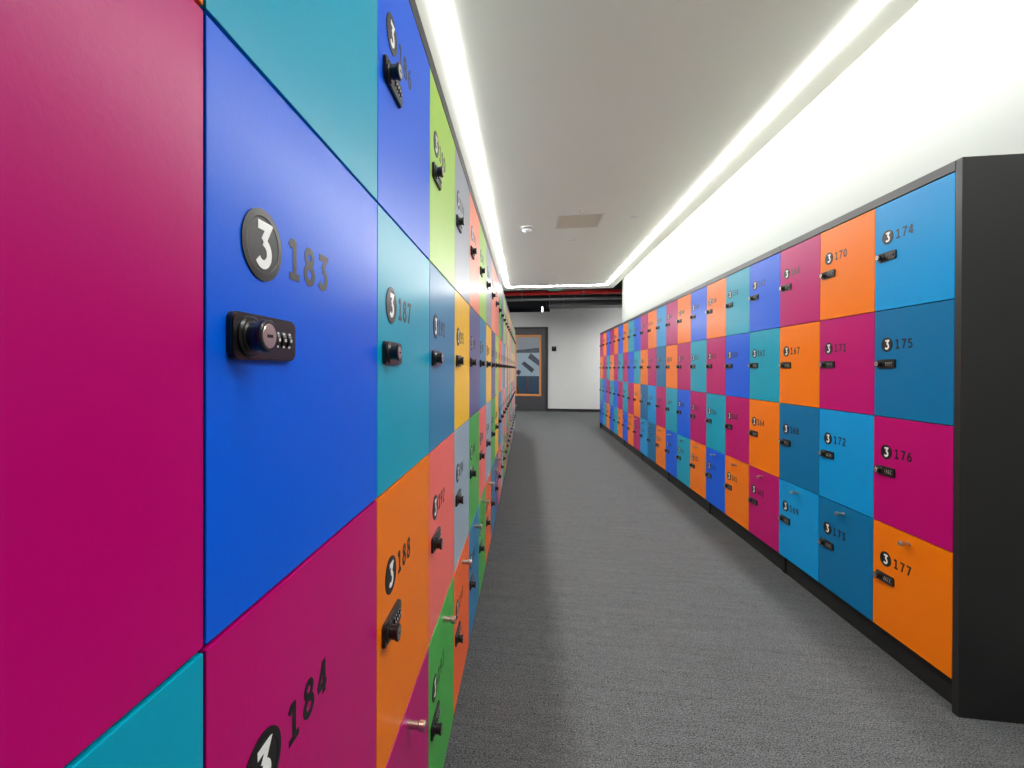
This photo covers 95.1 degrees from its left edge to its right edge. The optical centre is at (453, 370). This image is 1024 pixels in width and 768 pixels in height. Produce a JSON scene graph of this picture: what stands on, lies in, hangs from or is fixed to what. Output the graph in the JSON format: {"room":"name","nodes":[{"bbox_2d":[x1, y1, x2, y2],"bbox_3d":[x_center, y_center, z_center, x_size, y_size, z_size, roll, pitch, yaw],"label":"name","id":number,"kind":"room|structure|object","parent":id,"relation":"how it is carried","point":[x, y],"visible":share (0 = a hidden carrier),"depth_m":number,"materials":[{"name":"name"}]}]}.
{"room":"locker room","nodes":[
{"label":"locker room","id":0,"kind":"room"},
{"bbox_2d":[503,290,549,359],"bbox_3d":[2.784,-0.764,14.774,9.500,3.950,0.100,0,0,9],"label":"wall","id":1,"kind":"structure","parent":0,"point":[514,306],"depth_m":14.79,"materials":[{"name":"black paint"}]},
{"bbox_2d":[510,308,621,408],"bbox_3d":[2.710,-0.436,13.987,9.400,3.300,0.120,0,0,9],"label":"wall","id":2,"kind":"structure","parent":0,"point":[573,368],"depth_m":13.79,"materials":[{"name":"paint"}]},
{"bbox_2d":[514,327,547,410],"bbox_3d":[2.233,-0.050,14.031,1.197,2.525,0.145,0,0,9],"label":"door","id":3,"kind":"structure","parent":2,"relation":"in","point":[531,346],"depth_m":14.00,"materials":[{"name":"black"}]},
{"bbox_2d":[548,408,599,411],"bbox_3d":[2.695,1.171,13.928,9.400,0.085,0.015,0,0,9],"label":"baseboard","id":4,"kind":"structure","parent":2,"relation":"attached to","point":[549,409],"depth_m":13.78,"materials":[{"name":"black"}]},
{"bbox_2d":[415,0,919,290],"bbox_3d":[1.009,-1.859,2.749,2.645,0.100,15.760,0,0,9],"label":"ceiling","id":5,"kind":"structure","parent":0,"point":[618,109],"depth_m":3.11,"materials":[{"name":"paint"}]},
{"bbox_2d":[521,225,532,232],"bbox_3d":[0.935,-1.785,5.899,0.148,0.076,0.148,0,0,9],"label":"smoke detector","id":6,"kind":"object","parent":5,"relation":"attached to","point":[527,228],"visible":1,"depth_m":5.86,"materials":[{"name":"white plastic"}]},
{"bbox_2d":[555,213,604,228],"bbox_3d":[1.524,-1.819,5.670,0.536,0.005,0.536,0,0,9],"label":"access hatch","id":7,"kind":"object","parent":5,"relation":"attached to","point":[576,220],"visible":1,"depth_m":5.66,"materials":[{"name":"white plastic"}]},
{"bbox_2d":[431,0,883,287],"bbox_3d":[1.438,-1.816,5.101,2.177,0.008,10.148,0,0,9],"label":"recessed light","id":8,"kind":"object","parent":5,"relation":"in","point":[440,8],"visible":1,"depth_m":3.13,"materials":[{"name":"white plastic"}]},
{"bbox_2d":[443,410,1023,767],"bbox_3d":[1.155,1.302,4.470,9.500,0.100,19.380,0,0,9],"label":"floor","id":9,"kind":"structure","parent":0,"point":[618,622],"depth_m":2.09,"materials":[{"name":"grey carpet"}]},
{"bbox_2d":[0,0,429,767],"bbox_3d":[-0.379,0.244,0.568,0.526,2.042,1.215,0,0,9],"label":"lockers","id":10,"kind":"object","parent":9,"relation":"on","point":[215,214],"visible":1,"depth_m":0.35,"materials":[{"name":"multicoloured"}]},
{"bbox_2d":[427,51,481,767],"bbox_3d":[-0.192,0.239,1.753,0.526,2.042,1.215,0,0,9],"label":"lockers","id":11,"kind":"object","parent":9,"relation":"on","point":[454,526],"visible":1,"depth_m":1.45,"materials":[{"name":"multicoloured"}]},
{"bbox_2d":[478,216,497,593],"bbox_3d":[-0.005,0.234,2.939,0.526,2.042,1.215,0,0,9],"label":"lockers","id":12,"kind":"object","parent":9,"relation":"on","point":[487,271],"visible":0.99,"depth_m":2.74,"materials":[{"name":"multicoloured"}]},
{"bbox_2d":[495,269,505,517],"bbox_3d":[0.181,0.230,4.124,0.526,2.042,1.215,0,0,9],"label":"lockers","id":13,"kind":"object","parent":9,"relation":"on","point":[499,315],"visible":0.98,"depth_m":3.93,"materials":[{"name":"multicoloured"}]},
{"bbox_2d":[503,295,509,479],"bbox_3d":[0.368,0.225,5.310,0.526,2.042,1.215,0,0,9],"label":"lockers","id":14,"kind":"object","parent":9,"relation":"on","point":[505,306],"visible":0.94,"depth_m":5.15,"materials":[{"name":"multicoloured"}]},
{"bbox_2d":[508,308,512,455],"bbox_3d":[0.555,0.220,6.495,0.526,2.042,1.215,0,0,9],"label":"lockers","id":15,"kind":"object","parent":9,"relation":"on","point":[509,315],"visible":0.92,"depth_m":6.35,"materials":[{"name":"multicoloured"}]},
{"bbox_2d":[511,318,514,441],"bbox_3d":[0.741,0.215,7.680,0.526,2.042,1.215,0,0,9],"label":"lockers","id":16,"kind":"object","parent":9,"relation":"on","point":[512,325],"visible":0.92,"depth_m":7.49,"materials":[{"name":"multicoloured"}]},
{"bbox_2d":[513,328,516,431],"bbox_3d":[0.928,0.211,8.866,0.526,2.042,1.215,0,0,9],"label":"lockers","id":17,"kind":"object","parent":9,"relation":"on","point":[514,391],"visible":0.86,"depth_m":8.86,"materials":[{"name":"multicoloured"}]},
{"bbox_2d":[599,329,610,434],"bbox_3d":[3.289,0.215,9.403,0.526,2.042,1.226,0,0,9],"label":"lockers","id":18,"kind":"object","parent":9,"relation":"on","point":[604,345],"visible":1,"depth_m":9.35,"materials":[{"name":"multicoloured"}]},
{"bbox_2d":[609,322,623,444],"bbox_3d":[3.102,0.219,8.212,0.526,2.042,1.215,0,0,9],"label":"lockers","id":19,"kind":"object","parent":9,"relation":"on","point":[616,332],"visible":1,"depth_m":8.18,"materials":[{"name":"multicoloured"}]},
{"bbox_2d":[622,314,641,458],"bbox_3d":[2.915,0.224,7.027,0.526,2.042,1.215,0,0,9],"label":"lockers","id":20,"kind":"object","parent":9,"relation":"on","point":[631,338],"visible":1,"depth_m":6.99,"materials":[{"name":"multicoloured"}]},
{"bbox_2d":[639,301,667,479],"bbox_3d":[2.728,0.229,5.841,0.526,2.042,1.215,0,0,9],"label":"lockers","id":21,"kind":"object","parent":9,"relation":"on","point":[653,387],"visible":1,"depth_m":5.79,"materials":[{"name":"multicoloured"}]},
{"bbox_2d":[664,282,707,511],"bbox_3d":[2.542,0.234,4.656,0.526,2.042,1.215,0,0,9],"label":"lockers","id":22,"kind":"object","parent":9,"relation":"on","point":[686,317],"visible":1,"depth_m":4.59,"materials":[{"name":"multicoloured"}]},
{"bbox_2d":[704,246,781,569],"bbox_3d":[2.355,0.238,3.471,0.526,2.042,1.215,0,0,9],"label":"lockers","id":23,"kind":"object","parent":9,"relation":"on","point":[742,420],"visible":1,"depth_m":3.34,"materials":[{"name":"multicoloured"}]},
{"bbox_2d":[778,153,1023,723],"bbox_3d":[2.166,0.243,2.271,0.526,2.042,1.244,0,0,9],"label":"lockers","id":24,"kind":"object","parent":9,"relation":"on","point":[901,441],"visible":1,"depth_m":1.88,"materials":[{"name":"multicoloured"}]},
{"bbox_2d":[622,0,1023,321],"bbox_3d":[2.454,-0.450,2.462,0.270,3.428,15.630,0,0,9],"label":"wall","id":25,"kind":"structure","parent":0,"point":[944,84],"depth_m":2.82,"materials":[{"name":"white paint"}]},
{"bbox_3d":[1.228,-2.750,4.847,9.500,0.100,20.180,0,0,9],"label":"ceiling","id":26,"kind":"structure","parent":0,"visible":0},
{"bbox_2d":[504,289,621,295],"bbox_3d":[2.273,-2.266,11.174,9.396,0.918,0.128,0,0,9],"label":"pipe","id":27,"kind":"object","parent":26,"relation":"hanging from","point":[600,291],"visible":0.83,"depth_m":11.08,"materials":[{"name":"red metal"}]},
{"bbox_2d":[506,296,621,301],"bbox_3d":[2.307,-2.217,11.391,9.396,1.018,0.086,0,0,9],"label":"conduit","id":28,"kind":"object","parent":26,"relation":"hanging from","point":[611,297],"visible":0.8,"depth_m":11.30,"materials":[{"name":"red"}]},
{"bbox_2d":[549,281,621,308],"bbox_3d":[4.759,-2.167,11.664,4.620,1.107,0.582,0,0,9],"label":"air duct","id":29,"kind":"object","parent":26,"relation":"hanging from","point":[610,303],"visible":0.27,"depth_m":11.64,"materials":[{"name":"grey metal"}]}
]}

